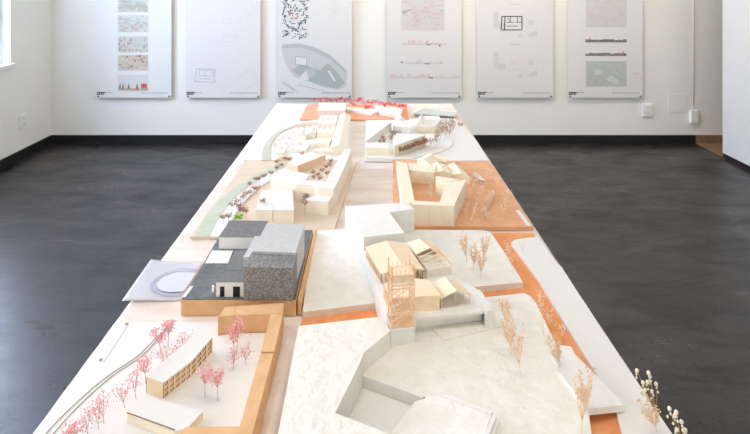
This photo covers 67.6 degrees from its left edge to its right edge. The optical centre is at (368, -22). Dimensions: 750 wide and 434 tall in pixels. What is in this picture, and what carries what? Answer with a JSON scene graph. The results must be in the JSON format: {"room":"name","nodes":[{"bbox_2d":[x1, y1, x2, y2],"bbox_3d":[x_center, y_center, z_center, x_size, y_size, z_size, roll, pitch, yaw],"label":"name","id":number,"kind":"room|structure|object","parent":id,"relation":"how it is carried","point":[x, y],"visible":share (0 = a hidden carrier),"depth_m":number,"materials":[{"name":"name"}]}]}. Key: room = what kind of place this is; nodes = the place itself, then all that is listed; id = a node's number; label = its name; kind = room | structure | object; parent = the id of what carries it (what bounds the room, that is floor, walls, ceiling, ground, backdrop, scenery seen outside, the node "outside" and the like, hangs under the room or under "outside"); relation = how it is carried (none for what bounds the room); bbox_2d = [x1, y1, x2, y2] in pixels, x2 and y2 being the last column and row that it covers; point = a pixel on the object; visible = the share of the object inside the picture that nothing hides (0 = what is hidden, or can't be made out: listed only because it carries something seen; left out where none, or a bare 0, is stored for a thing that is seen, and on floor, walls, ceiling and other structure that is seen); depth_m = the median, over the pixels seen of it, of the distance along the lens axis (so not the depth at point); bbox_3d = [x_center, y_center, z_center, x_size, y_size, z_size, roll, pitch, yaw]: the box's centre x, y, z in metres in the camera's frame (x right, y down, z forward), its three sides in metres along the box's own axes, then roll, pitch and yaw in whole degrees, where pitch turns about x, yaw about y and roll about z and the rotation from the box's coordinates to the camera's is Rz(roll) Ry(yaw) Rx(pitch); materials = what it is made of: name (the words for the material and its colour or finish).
{"room":"design studio","nodes":[
{"label":"design studio","id":0,"kind":"room"},
{"bbox_2d":[0,0,50,159],"bbox_3d":[-2.930,0.010,1.192,0.200,2.900,7.585,0,0,0],"label":"wall","id":1,"kind":"structure","parent":0,"point":[25,87],"depth_m":4.60,"materials":[{"name":"paint"}]},
{"bbox_2d":[0,0,15,69],"bbox_3d":[-2.880,-0.147,3.540,0.160,1.685,1.800,0,0,0],"label":"window","id":2,"kind":"structure","parent":1,"relation":"in","point":[2,66],"depth_m":4.41,"materials":[{"name":"white"}]},
{"bbox_2d":[18,113,26,129],"bbox_3d":[-2.821,1.160,4.560,0.018,0.110,0.090,0,0,0],"label":"wall socket","id":3,"kind":"object","parent":1,"relation":"attached to","point":[22,119],"visible":1,"depth_m":4.54,"materials":[{"name":"white plastic"}]},
{"bbox_2d":[0,135,51,169],"bbox_3d":[-2.823,1.424,1.185,0.014,0.072,7.571,0,0,0],"label":"baseboard","id":4,"kind":"structure","parent":1,"relation":"attached to","point":[28,150],"depth_m":4.59,"materials":[{"name":"black"}]},
{"bbox_2d":[0,143,749,433],"bbox_3d":[0.635,1.510,1.103,7.330,0.100,7.805,0,0,0],"label":"floor","id":5,"kind":"structure","parent":0,"point":[653,238],"depth_m":3.07,"materials":[{"name":"concrete"}]},
{"bbox_3d":[-0.026,1.090,1.863,1.004,0.740,2.726,0,0,0],"label":"table","id":6,"kind":"object","parent":5,"relation":"on","visible":0},
{"bbox_2d":[33,104,670,433],"bbox_3d":[-0.026,0.743,1.863,1.022,0.074,2.726,0,0,0],"label":"table cloth","id":7,"kind":"object","parent":6,"relation":"on","point":[371,183],"visible":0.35,"depth_m":1.59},
{"bbox_2d":[37,322,265,433],"bbox_3d":[-0.357,0.711,0.985,0.324,0.011,0.341,0,0,0],"label":"board","id":8,"kind":"object","parent":7,"relation":"on","point":[226,407],"depth_m":0.98,"materials":[{"name":"white"}]},
{"bbox_2d":[61,418,84,433],"bbox_3d":[-0.448,0.688,0.849,0.032,0.040,0.031,0,0,0],"label":"tree","id":9,"kind":"object","parent":8,"relation":"on","point":[69,429],"visible":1,"depth_m":0.85,"materials":[{"name":"pink plant"}]},
{"bbox_2d":[74,406,96,433],"bbox_3d":[-0.439,0.687,0.869,0.032,0.042,0.035,0,0,0],"label":"tree","id":10,"kind":"object","parent":8,"relation":"on","point":[84,417],"visible":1,"depth_m":0.87,"materials":[{"name":"pink plant"}]},
{"bbox_2d":[84,395,104,427],"bbox_3d":[-0.429,0.685,0.877,0.028,0.045,0.038,0,0,-17],"label":"tree","id":11,"kind":"object","parent":8,"relation":"on","point":[99,404],"visible":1,"depth_m":0.88,"materials":[{"name":"pink plant"}]},
{"bbox_2d":[91,390,111,421],"bbox_3d":[-0.428,0.681,0.894,0.029,0.053,0.042,0,0,-34],"label":"tree","id":12,"kind":"object","parent":8,"relation":"on","point":[102,391],"visible":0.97,"depth_m":0.89,"materials":[{"name":"pink plant"}]},
{"bbox_2d":[107,379,129,406],"bbox_3d":[-0.412,0.687,0.923,0.032,0.043,0.038,0,0,0],"label":"tree","id":13,"kind":"object","parent":8,"relation":"on","point":[126,391],"visible":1,"depth_m":0.92,"materials":[{"name":"pink plant"}]},
{"bbox_2d":[119,364,142,396],"bbox_3d":[-0.397,0.679,0.945,0.034,0.059,0.039,0,0,21],"label":"tree","id":14,"kind":"object","parent":8,"relation":"on","point":[133,373],"visible":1,"depth_m":0.94,"materials":[{"name":"plastic"}]},
{"bbox_2d":[137,352,151,380],"bbox_3d":[-0.392,0.684,0.978,0.026,0.048,0.028,0,0,-15],"label":"tree","id":15,"kind":"object","parent":8,"relation":"on","point":[144,364],"visible":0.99,"depth_m":0.98,"materials":[{"name":"pink plant"}]},
{"bbox_2d":[149,327,167,352],"bbox_3d":[-0.396,0.682,1.055,0.036,0.052,0.029,0,0,0],"label":"tree","id":16,"kind":"object","parent":8,"relation":"on","point":[155,329],"visible":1,"depth_m":1.05,"materials":[{"name":"pink plant"}]},
{"bbox_2d":[126,396,203,433],"bbox_3d":[-0.327,0.700,0.898,0.111,0.016,0.052,0,0,22],"label":"building","id":17,"kind":"object","parent":8,"relation":"on","point":[177,417],"depth_m":0.89,"materials":[{"name":"white"}]},
{"bbox_2d":[159,318,176,338],"bbox_3d":[-0.386,0.680,1.080,0.026,0.057,0.037,0,0,18],"label":"tree","id":18,"kind":"object","parent":8,"relation":"on","point":[171,323],"visible":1,"depth_m":1.07,"materials":[{"name":"pink plant"}]},
{"bbox_2d":[146,336,211,398],"bbox_3d":[-0.336,0.694,1.010,0.046,0.028,0.131,0,0,23],"label":"apartment building","id":19,"kind":"object","parent":8,"relation":"on","point":[183,362],"visible":1,"depth_m":0.99,"materials":[{"name":"white"}]},
{"bbox_2d":[196,361,212,386],"bbox_3d":[-0.278,0.679,0.946,0.027,0.059,0.034,0,0,-27],"label":"tree","id":20,"kind":"object","parent":8,"relation":"on","point":[202,376],"visible":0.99,"depth_m":0.94,"materials":[{"name":"pink plant"}]},
{"bbox_2d":[206,367,223,392],"bbox_3d":[-0.258,0.681,0.940,0.028,0.054,0.028,0,0,-6],"label":"tree","id":21,"kind":"object","parent":8,"relation":"on","point":[217,380],"visible":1,"depth_m":0.94,"materials":[{"name":"plastic"}]},
{"bbox_2d":[224,323,241,353],"bbox_3d":[-0.254,0.678,1.045,0.026,0.061,0.028,0,0,32],"label":"tree","id":22,"kind":"object","parent":8,"relation":"on","point":[232,333],"visible":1,"depth_m":1.04,"materials":[{"name":"pink plant"}]},
{"bbox_2d":[232,315,245,340],"bbox_3d":[-0.246,0.675,1.061,0.027,0.067,0.031,0,0,-18],"label":"tree","id":23,"kind":"object","parent":8,"relation":"on","point":[237,328],"visible":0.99,"depth_m":1.06,"materials":[{"name":"pink plant"}]},
{"bbox_2d":[122,259,202,300],"bbox_3d":[-0.484,0.713,1.328,0.135,0.006,0.180,0,0,0],"label":"film","id":24,"kind":"object","parent":7,"relation":"on","point":[159,280],"visible":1,"depth_m":1.31,"materials":[{"name":"white"}]},
{"bbox_2d":[181,303,283,433],"bbox_3d":[-0.236,0.694,0.985,0.129,0.044,0.354,0,0,0],"label":"surround","id":25,"kind":"object","parent":7,"relation":"on","point":[268,319],"visible":0.9,"depth_m":1.01,"materials":[{"name":"wood"}]},
{"bbox_2d":[181,230,316,315],"bbox_3d":[-0.271,0.699,1.363,0.258,0.035,0.342,0,0,0],"label":"model","id":26,"kind":"object","parent":7,"relation":"on","point":[200,301],"visible":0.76,"depth_m":1.21},
{"bbox_2d":[205,251,232,263],"bbox_3d":[-0.366,0.681,1.373,0.056,0.001,0.062,0,0,0],"label":"sheet","id":27,"kind":"object","parent":26,"relation":"on","point":[215,257],"visible":1,"depth_m":1.37,"materials":[{"name":"white"}]},
{"bbox_2d":[216,271,242,296],"bbox_3d":[-0.298,0.665,1.224,0.061,0.033,0.045,0,0,0],"label":"building","id":28,"kind":"object","parent":26,"relation":"on","point":[230,283],"visible":0.89,"depth_m":1.20,"materials":[{"name":"white"}]},
{"bbox_2d":[227,250,246,270],"bbox_3d":[-0.300,0.668,1.304,0.047,0.028,0.092,0,0,0],"label":"building","id":29,"kind":"object","parent":26,"relation":"on","point":[236,263],"visible":0.54,"depth_m":1.30,"materials":[{"name":"grey"}]},
{"bbox_2d":[219,220,267,248],"bbox_3d":[-0.325,0.666,1.462,0.110,0.031,0.095,0,0,0],"label":"building","id":30,"kind":"object","parent":26,"relation":"on","point":[236,234],"visible":0.75,"depth_m":1.43,"materials":[{"name":"white"}]},
{"bbox_2d":[243,223,304,300],"bbox_3d":[-0.222,0.644,1.287,0.127,0.076,0.203,0,0,0],"label":"concrete block","id":31,"kind":"object","parent":26,"relation":"on","point":[272,262],"visible":1,"depth_m":1.21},
{"bbox_2d":[190,161,356,238],"bbox_3d":[-0.271,0.712,1.867,0.447,0.010,0.657,0,0,0],"label":"board","id":32,"kind":"object","parent":7,"relation":"on","point":[212,225],"visible":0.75,"depth_m":1.77,"materials":[{"name":"white"}]},
{"bbox_2d":[256,190,274,221],"bbox_3d":[-0.313,0.693,1.712,0.050,0.036,0.158,0,0,-5],"label":"building","id":33,"kind":"object","parent":32,"relation":"on","point":[264,210],"visible":0.85,"depth_m":1.66,"materials":[{"name":"white"}]},
{"bbox_2d":[273,188,293,222],"bbox_3d":[-0.259,0.692,1.717,0.061,0.039,0.186,0,0,-7],"label":"building","id":34,"kind":"object","parent":32,"relation":"on","point":[283,210],"visible":1,"depth_m":1.65,"materials":[{"name":"white"}]},
{"bbox_2d":[287,153,325,171],"bbox_3d":[-0.238,0.697,2.130,0.065,0.028,0.160,0,0,33],"label":"building","id":35,"kind":"object","parent":32,"relation":"on","point":[307,161],"visible":0.97,"depth_m":2.11,"materials":[{"name":"brown wood"}]},
{"bbox_2d":[270,148,351,208],"bbox_3d":[-0.192,0.681,1.958,0.231,0.060,0.424,0,0,8],"label":"building","id":36,"kind":"object","parent":32,"relation":"on","point":[299,182],"visible":0.91,"depth_m":1.82,"materials":[{"name":"white"}]},
{"bbox_2d":[305,194,331,214],"bbox_3d":[-0.153,0.691,1.722,0.074,0.040,0.060,0,0,12],"label":"building","id":37,"kind":"object","parent":32,"relation":"on","point":[317,204],"visible":1,"depth_m":1.70,"materials":[{"name":"white"}]},
{"bbox_2d":[243,121,352,161],"bbox_3d":[-0.286,0.713,2.496,0.417,0.009,0.616,0,0,0],"label":"board","id":38,"kind":"object","parent":7,"relation":"on","point":[264,150],"visible":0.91,"depth_m":2.41,"materials":[{"name":"white"}]},
{"bbox_2d":[292,141,310,152],"bbox_3d":[-0.281,0.705,2.349,0.061,0.013,0.124,0,0,5],"label":"building","id":39,"kind":"object","parent":38,"relation":"on","point":[305,146],"visible":1,"depth_m":2.32,"materials":[{"name":"white"}]},
{"bbox_2d":[294,119,318,127],"bbox_3d":[-0.303,0.704,2.728,0.147,0.015,0.031,0,0,-30],"label":"building","id":40,"kind":"object","parent":38,"relation":"on","point":[312,122],"visible":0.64,"depth_m":2.72,"materials":[{"name":"white"}]},
{"bbox_2d":[306,127,316,137],"bbox_3d":[-0.263,0.699,2.553,0.046,0.024,0.112,0,0,0],"label":"house","id":41,"kind":"object","parent":38,"relation":"on","point":[311,132],"visible":0.91,"depth_m":2.52,"materials":[{"name":"white"}]},
{"bbox_2d":[314,138,331,147],"bbox_3d":[-0.196,0.701,2.393,0.072,0.021,0.075,0,0,0],"label":"building","id":42,"kind":"object","parent":38,"relation":"on","point":[319,142],"visible":0.96,"depth_m":2.36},
{"bbox_2d":[314,148,336,153],"bbox_3d":[-0.159,0.705,2.294,0.136,0.013,0.040,0,0,-4],"label":"building","id":43,"kind":"object","parent":38,"relation":"on","point":[316,150],"visible":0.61,"depth_m":2.28,"materials":[{"name":"white"}]},
{"bbox_2d":[317,127,334,138],"bbox_3d":[-0.194,0.699,2.545,0.077,0.025,0.102,0,0,0],"label":"building","id":44,"kind":"object","parent":38,"relation":"on","point":[327,133],"visible":0.86,"depth_m":2.50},
{"bbox_2d":[318,115,337,128],"bbox_3d":[-0.200,0.698,2.728,0.091,0.027,0.157,0,0,0],"label":"building","id":45,"kind":"object","parent":38,"relation":"on","point":[328,122],"visible":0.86,"depth_m":2.69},
{"bbox_2d":[331,113,350,153],"bbox_3d":[-0.121,0.692,2.544,0.070,0.038,0.545,0,0,0],"label":"house","id":46,"kind":"object","parent":38,"relation":"on","point":[340,141],"visible":0.89,"depth_m":2.44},
{"bbox_2d":[300,104,408,120],"bbox_3d":[-0.068,0.713,2.995,0.560,0.009,0.338,0,0,0],"label":"board","id":47,"kind":"object","parent":7,"relation":"on","point":[310,112],"visible":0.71,"depth_m":2.92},
{"bbox_2d":[318,103,345,115],"bbox_3d":[-0.198,0.693,2.977,0.153,0.030,0.181,0,0,0],"label":"building","id":48,"kind":"object","parent":47,"relation":"on","point":[338,109],"visible":0.96,"depth_m":2.93,"materials":[{"name":"white plastic"}]},
{"bbox_2d":[346,106,377,115],"bbox_3d":[-0.042,0.701,2.983,0.208,0.014,0.091,0,0,31],"label":"building","id":49,"kind":"object","parent":47,"relation":"on","point":[358,110],"visible":0.88,"depth_m":2.96,"materials":[{"name":"white plastic"}]},
{"bbox_2d":[374,105,402,117],"bbox_3d":[0.114,0.697,2.945,0.129,0.022,0.215,0,0,-11],"label":"building","id":50,"kind":"object","parent":47,"relation":"on","point":[389,111],"visible":0.91,"depth_m":2.92,"materials":[{"name":"white plastic"}]},
{"bbox_2d":[364,118,488,161],"bbox_3d":[0.227,0.712,2.529,0.492,0.010,0.671,0,0,0],"label":"board","id":51,"kind":"object","parent":7,"relation":"on","point":[459,145],"visible":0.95,"depth_m":2.38,"materials":[{"name":"white"}]},
{"bbox_2d":[366,142,388,154],"bbox_3d":[0.033,0.697,2.299,0.092,0.029,0.080,0,0,0],"label":"building","id":52,"kind":"object","parent":51,"relation":"on","point":[372,148],"visible":1,"depth_m":2.27,"materials":[{"name":"white"}]},
{"bbox_2d":[366,121,390,142],"bbox_3d":[0.047,0.693,2.493,0.120,0.036,0.321,0,0,0],"label":"building","id":53,"kind":"object","parent":51,"relation":"on","point":[374,131],"visible":0.96,"depth_m":2.53,"materials":[{"name":"cardboard"}]},
{"bbox_2d":[366,155,415,159],"bbox_3d":[0.086,0.709,2.216,0.202,0.005,0.031,0,0,6],"label":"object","id":54,"kind":"object","parent":51,"relation":"on","point":[367,156],"visible":1,"depth_m":2.21,"materials":[{"name":"white plastic"}]},
{"bbox_2d":[393,120,410,133],"bbox_3d":[0.151,0.691,2.639,0.082,0.040,0.140,0,0,0],"label":"house","id":55,"kind":"object","parent":51,"relation":"on","point":[403,126],"visible":0.95,"depth_m":2.60,"materials":[{"name":"white plastic"}]},
{"bbox_2d":[393,133,424,155],"bbox_3d":[0.130,0.688,2.346,0.110,0.046,0.215,0,0,41],"label":"building","id":56,"kind":"object","parent":51,"relation":"on","point":[401,140],"visible":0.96,"depth_m":2.32,"materials":[{"name":"white"}]},
{"bbox_2d":[417,119,439,132],"bbox_3d":[0.283,0.696,2.650,0.097,0.031,0.143,0,0,11],"label":"building","id":57,"kind":"object","parent":51,"relation":"on","point":[429,125],"visible":0.97,"depth_m":2.60,"materials":[{"name":"white"}]},
{"bbox_2d":[412,108,457,116],"bbox_3d":[0.349,0.700,2.917,0.214,0.004,0.131,0,0,32],"label":"sheet","id":58,"kind":"object","parent":7,"relation":"on","point":[424,111],"visible":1,"depth_m":2.93,"materials":[{"name":"white"}]},
{"bbox_2d":[393,160,532,229],"bbox_3d":[0.270,0.712,1.891,0.398,0.011,0.587,0,0,0],"label":"board","id":59,"kind":"object","parent":7,"relation":"on","point":[498,218],"visible":0.57,"depth_m":1.78,"materials":[{"name":"wood"}]},
{"bbox_2d":[396,161,414,206],"bbox_3d":[0.117,0.683,1.839,0.039,0.046,0.386,0,0,0],"label":"building","id":60,"kind":"object","parent":59,"relation":"on","point":[406,195],"visible":0.68,"depth_m":1.81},
{"bbox_2d":[408,163,435,184],"bbox_3d":[0.184,0.685,1.971,0.108,0.042,0.072,0,0,17],"label":"building","id":61,"kind":"object","parent":59,"relation":"on","point":[417,172],"visible":0.86,"depth_m":1.94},
{"bbox_2d":[417,154,437,164],"bbox_3d":[0.218,0.680,2.069,0.065,0.052,0.100,0,0,-34],"label":"house","id":62,"kind":"object","parent":59,"relation":"on","point":[429,159],"visible":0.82,"depth_m":2.05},
{"bbox_2d":[412,201,454,225],"bbox_3d":[0.186,0.677,1.615,0.123,0.058,0.030,0,0,9],"label":"building","id":63,"kind":"object","parent":59,"relation":"on","point":[425,212],"visible":0.93,"depth_m":1.60,"materials":[{"name":"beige wood"}]},
{"bbox_2d":[432,162,452,177],"bbox_3d":[0.252,0.684,1.983,0.073,0.044,0.097,0,0,0],"label":"house","id":64,"kind":"object","parent":59,"relation":"on","point":[442,170],"visible":0.66,"depth_m":1.95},
{"bbox_2d":[435,176,459,196],"bbox_3d":[0.250,0.680,1.821,0.083,0.052,0.049,0,0,24],"label":"building","id":65,"kind":"object","parent":59,"relation":"on","point":[440,182],"visible":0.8,"depth_m":1.82,"materials":[{"name":"brown wood"}]},
{"bbox_2d":[440,180,465,221],"bbox_3d":[0.253,0.677,1.717,0.055,0.058,0.207,0,0,19],"label":"building","id":66,"kind":"object","parent":59,"relation":"on","point":[454,191],"visible":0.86,"depth_m":1.71,"materials":[{"name":"wood"}]},
{"bbox_2d":[447,162,470,183],"bbox_3d":[0.312,0.688,1.988,0.056,0.036,0.142,0,0,-9],"label":"house","id":67,"kind":"object","parent":59,"relation":"on","point":[457,171],"visible":0.8,"depth_m":1.95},
{"bbox_2d":[301,233,671,433],"bbox_3d":[0.158,0.711,1.206,0.628,0.010,0.740,0,0,0],"label":"board","id":68,"kind":"object","parent":7,"relation":"on","point":[607,423],"depth_m":1.15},
{"bbox_2d":[278,317,389,433],"bbox_3d":[-0.024,0.684,0.928,0.218,0.056,0.321,0,0,0],"label":"plateau","id":69,"kind":"object","parent":68,"relation":"on","point":[330,360],"visible":0.95,"depth_m":0.94,"materials":[{"name":"paint"}]},
{"bbox_2d":[349,387,411,433],"bbox_3d":[0.030,0.711,0.892,0.140,0.002,0.147,0,0,18],"label":"floor","id":70,"kind":"structure","parent":68,"relation":"on","point":[373,409],"depth_m":0.92,"materials":[{"name":"plastic"}]},
{"bbox_2d":[362,374,423,404],"bbox_3d":[0.038,0.700,0.952,0.117,0.020,0.005,0,0,27],"label":"wall","id":71,"kind":"structure","parent":70,"relation":"on","point":[404,395],"depth_m":0.95,"materials":[{"name":"white concrete"}]},
{"bbox_2d":[302,230,522,318],"bbox_3d":[0.100,0.705,1.367,0.509,0.014,0.387,0,0,0],"label":"terrain slab","id":72,"kind":"structure","parent":68,"relation":"on","point":[336,283],"depth_m":1.34,"materials":[{"name":"paint"}]},
{"bbox_2d":[343,229,369,285],"bbox_3d":[-0.018,0.695,1.378,0.016,0.006,0.361,0,0,-15],"label":"plinth","id":73,"kind":"object","parent":72,"relation":"on","point":[357,254],"visible":0.5,"depth_m":1.42,"materials":[{"name":"white plastic"}]},
{"bbox_2d":[345,203,413,257],"bbox_3d":[0.044,0.666,1.492,0.183,0.063,0.196,0,0,-13],"label":"block","id":74,"kind":"object","parent":72,"relation":"on","point":[367,225],"visible":0.84,"depth_m":1.49,"materials":[{"name":"plastic"}]},
{"bbox_2d":[468,242,477,263],"bbox_3d":[0.249,0.664,1.338,0.024,0.067,0.030,0,0,0],"label":"tree","id":75,"kind":"object","parent":72,"relation":"on","point":[475,251],"visible":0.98,"depth_m":1.34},
{"bbox_2d":[475,246,486,271],"bbox_3d":[0.261,0.658,1.302,0.029,0.079,0.028,0,0,0],"label":"tree","id":76,"kind":"object","parent":72,"relation":"on","point":[483,252],"visible":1,"depth_m":1.30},
{"bbox_2d":[363,244,493,345],"bbox_3d":[0.109,0.683,1.236,0.219,0.058,0.329,0,0,-13],"label":"podium","id":77,"kind":"object","parent":68,"relation":"on","point":[478,308],"visible":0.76,"depth_m":1.12,"materials":[{"name":"white concrete"}]},
{"bbox_2d":[365,241,423,283],"bbox_3d":[0.056,0.643,1.278,0.100,0.033,0.135,0,0,-15],"label":"timber hall","id":78,"kind":"object","parent":77,"relation":"on","point":[397,252],"visible":0.66,"depth_m":1.27,"materials":[{"name":"brown wood"}]},
{"bbox_2d":[388,255,414,328],"bbox_3d":[0.062,0.601,1.078,0.046,0.118,0.037,0,0,-9],"label":"lattice tower","id":79,"kind":"object","parent":77,"relation":"on","point":[401,274],"visible":1,"depth_m":1.07,"materials":[{"name":"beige wood"}]},
{"bbox_2d":[383,278,440,312],"bbox_3d":[0.086,0.645,1.139,0.100,0.030,0.074,0,0,-13],"label":"low timber hall","id":80,"kind":"object","parent":77,"relation":"on","point":[427,298],"visible":0.78,"depth_m":1.11,"materials":[{"name":"brown wood"}]},
{"bbox_2d":[407,239,451,277],"bbox_3d":[0.140,0.643,1.303,0.063,0.035,0.131,0,0,-16],"label":"house","id":81,"kind":"object","parent":77,"relation":"on","point":[424,251],"visible":0.97,"depth_m":1.30,"materials":[{"name":"brown wood"}]},
{"bbox_2d":[432,277,472,307],"bbox_3d":[0.168,0.643,1.151,0.075,0.034,0.055,0,0,-10],"label":"pavilion","id":82,"kind":"object","parent":77,"relation":"on","point":[445,286],"visible":0.83,"depth_m":1.15,"materials":[{"name":"brown wood"}]},
{"bbox_2d":[363,293,590,433],"bbox_3d":[0.172,0.702,1.025,0.369,0.021,0.414,0,0,0],"label":"terrain slab","id":83,"kind":"structure","parent":68,"relation":"on","point":[480,369],"depth_m":0.98,"materials":[{"name":"paint"}]},
{"bbox_2d":[391,393,502,433],"bbox_3d":[0.115,0.697,0.875,0.197,0.039,0.102,0,0,0],"label":"ramp slab","id":84,"kind":"object","parent":83,"relation":"on","point":[442,413],"visible":1,"depth_m":0.87,"materials":[{"name":"paint"}]},
{"bbox_2d":[432,322,499,340],"bbox_3d":[0.192,0.689,1.106,0.131,0.003,0.038,0,0,-19],"label":"stepped base","id":85,"kind":"object","parent":83,"relation":"on","point":[458,330],"visible":1,"depth_m":1.10,"materials":[{"name":"paint"}]},
{"bbox_2d":[496,297,512,327],"bbox_3d":[0.265,0.658,1.096,0.031,0.067,0.031,0,0,-27],"label":"tree","id":86,"kind":"object","parent":83,"relation":"on","point":[507,300],"visible":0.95,"depth_m":1.10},
{"bbox_2d":[501,314,515,352],"bbox_3d":[0.255,0.653,1.026,0.027,0.077,0.033,0,0,7],"label":"tree","id":87,"kind":"object","parent":83,"relation":"on","point":[502,322],"visible":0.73,"depth_m":1.03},
{"bbox_2d":[503,321,524,373],"bbox_3d":[0.251,0.645,0.976,0.040,0.092,0.033,0,0,-43],"label":"tree","id":88,"kind":"object","parent":83,"relation":"on","point":[512,333],"visible":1,"depth_m":0.98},
{"bbox_2d":[573,365,595,433],"bbox_3d":[0.327,0.639,0.846,0.031,0.103,0.029,0,0,-42],"label":"tree","id":89,"kind":"object","parent":83,"relation":"on","point":[580,372],"visible":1,"depth_m":0.85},
{"bbox_2d":[557,345,623,414],"bbox_3d":[0.363,0.695,0.975,0.068,0.021,0.148,0,0,-15],"label":"wedge slab","id":90,"kind":"object","parent":68,"relation":"on","point":[602,399],"visible":0.87,"depth_m":0.95,"materials":[{"name":"white concrete"}]},
{"bbox_2d":[546,333,561,363],"bbox_3d":[0.329,0.661,0.992,0.026,0.061,0.031,0,0,34],"label":"tree","id":91,"kind":"object","parent":90,"relation":"on","point":[557,349],"visible":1,"depth_m":0.99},
{"bbox_2d":[635,368,658,410],"bbox_3d":[0.455,0.673,0.916,0.036,0.066,0.016,0,0,0],"label":"bunch","id":92,"kind":"object","parent":68,"relation":"on","point":[646,396],"visible":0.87,"depth_m":0.91,"materials":[{"name":"beige"}]},
{"bbox_2d":[636,397,660,430],"bbox_3d":[0.439,0.683,0.875,0.033,0.047,0.034,0,0,0],"label":"tree","id":93,"kind":"object","parent":68,"relation":"on","point":[650,416],"visible":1,"depth_m":0.87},
{"bbox_2d":[666,406,686,433],"bbox_3d":[0.465,0.673,0.836,0.036,0.067,0.017,0,0,0],"label":"bunch","id":94,"kind":"object","parent":7,"relation":"on","point":[674,415],"visible":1,"depth_m":0.83,"materials":[{"name":"beige"}]},
{"bbox_2d":[51,0,722,134],"bbox_3d":[0.685,0.060,5.085,7.430,3.000,0.200,0,0,0],"label":"wall","id":95,"kind":"structure","parent":0,"point":[76,109],"depth_m":4.99,"materials":[{"name":"paint"}]},
{"bbox_2d":[96,0,171,97],"bbox_3d":[-2.081,0.547,4.968,0.663,1.006,0.034,0,0,0],"label":"poster","id":96,"kind":"object","parent":95,"relation":"attached to","point":[134,37],"visible":1,"depth_m":4.96,"materials":[{"name":"white paper"}]},
{"bbox_2d":[118,75,147,90],"bbox_3d":[-2.087,0.917,4.954,0.267,0.142,0.001,0,0,0],"label":"picture","id":97,"kind":"object","parent":96,"relation":"attached to","point":[125,82],"depth_m":4.95,"materials":[{"name":"white"}]},
{"bbox_2d":[118,55,147,70],"bbox_3d":[-2.087,0.741,4.953,0.267,0.138,0.002,0,0,0],"label":"picture","id":98,"kind":"object","parent":96,"relation":"attached to","point":[125,62],"depth_m":4.95,"materials":[{"name":"beige"}]},
{"bbox_2d":[118,36,147,51],"bbox_3d":[-2.087,0.579,4.953,0.267,0.142,0.002,0,0,0],"label":"picture","id":99,"kind":"object","parent":96,"relation":"on","point":[125,43],"depth_m":4.95,"materials":[{"name":"grey"}]},
{"bbox_2d":[118,15,147,31],"bbox_3d":[-2.087,0.396,4.953,0.267,0.151,0.003,0,0,0],"label":"picture","id":100,"kind":"object","parent":96,"relation":"attached to","point":[126,23],"depth_m":4.95,"materials":[{"name":"grey"}]},
{"bbox_2d":[118,0,147,11],"bbox_3d":[-2.087,0.236,4.953,0.267,0.116,0.002,0,0,0],"label":"picture","id":101,"kind":"object","parent":96,"relation":"on","point":[123,5],"depth_m":4.95,"materials":[{"name":"grey"}]},
{"bbox_2d":[186,0,260,97],"bbox_3d":[-1.291,0.550,4.968,0.659,1.000,0.034,0,0,0],"label":"poster","id":102,"kind":"object","parent":95,"relation":"attached to","point":[223,37],"visible":1,"depth_m":4.96,"materials":[{"name":"white paper"}]},
{"bbox_2d":[277,0,351,97],"bbox_3d":[-0.481,0.550,4.968,0.659,1.000,0.034,0,0,0],"label":"poster","id":103,"kind":"object","parent":95,"relation":"attached to","point":[314,37],"visible":1,"depth_m":4.96,"materials":[{"name":"white paper"}]},
{"bbox_2d":[52,135,722,142],"bbox_3d":[0.735,1.424,4.978,7.130,0.072,0.014,0,0,0],"label":"baseboard","id":104,"kind":"structure","parent":95,"relation":"attached to","point":[55,138],"depth_m":4.97,"materials":[{"name":"black"}]},
{"bbox_2d":[387,0,461,97],"bbox_3d":[0.490,0.550,4.968,0.659,1.000,0.034,0,0,0],"label":"poster","id":105,"kind":"object","parent":95,"relation":"attached to","point":[424,37],"visible":1,"depth_m":4.96,"materials":[{"name":"white paper"}]},
{"bbox_2d":[401,0,443,29],"bbox_3d":[0.476,0.285,4.953,0.383,0.338,0.003,0,0,0],"label":"picture","id":106,"kind":"object","parent":105,"relation":"attached to","point":[415,14],"depth_m":4.95,"materials":[{"name":"pink"}]},
{"bbox_2d":[477,0,552,97],"bbox_3d":[1.293,0.550,4.968,0.672,1.000,0.034,0,0,0],"label":"poster","id":107,"kind":"object","parent":95,"relation":"attached to","point":[515,37],"visible":1,"depth_m":4.96,"materials":[{"name":"white paper"}]},
{"bbox_2d":[568,0,642,97],"bbox_3d":[2.092,0.550,4.968,0.659,1.000,0.034,0,0,0],"label":"poster","id":108,"kind":"object","parent":95,"relation":"attached to","point":[605,37],"visible":1,"depth_m":4.96,"materials":[{"name":"white paper"}]},
{"bbox_2d":[586,0,626,26],"bbox_3d":[2.099,0.263,4.953,0.360,0.329,0.002,0,0,0],"label":"picture","id":109,"kind":"object","parent":108,"relation":"attached to","point":[599,13],"depth_m":4.95,"materials":[{"name":"grey"}]},
{"bbox_2d":[642,104,652,116],"bbox_3d":[2.475,1.166,4.976,0.090,0.110,0.018,0,0,0],"label":"wall socket","id":110,"kind":"object","parent":95,"relation":"attached to","point":[647,109],"visible":1,"depth_m":4.97,"materials":[{"name":"white plastic"}]},
{"bbox_2d":[689,0,697,122],"bbox_3d":[2.884,-0.084,4.970,0.062,2.713,0.030,0,0,0],"label":"cable box","id":111,"kind":"object","parent":95,"relation":"attached to","point":[693,114],"visible":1,"depth_m":4.98,"materials":[{"name":"white plastic"}]},
{"bbox_2d":[723,0,749,165],"bbox_3d":[2.950,-0.007,0.997,0.100,2.865,7.193,0,0,0],"label":"wall","id":112,"kind":"structure","parent":0,"point":[736,13],"depth_m":4.41,"materials":[{"name":"white"}]},
{"bbox_2d":[723,153,749,169],"bbox_3d":[2.947,1.442,0.995,0.086,0.035,7.190,0,0,0],"label":"baseboard","id":113,"kind":"structure","parent":112,"relation":"attached to","point":[746,166],"depth_m":4.42,"materials":[{"name":"black"}]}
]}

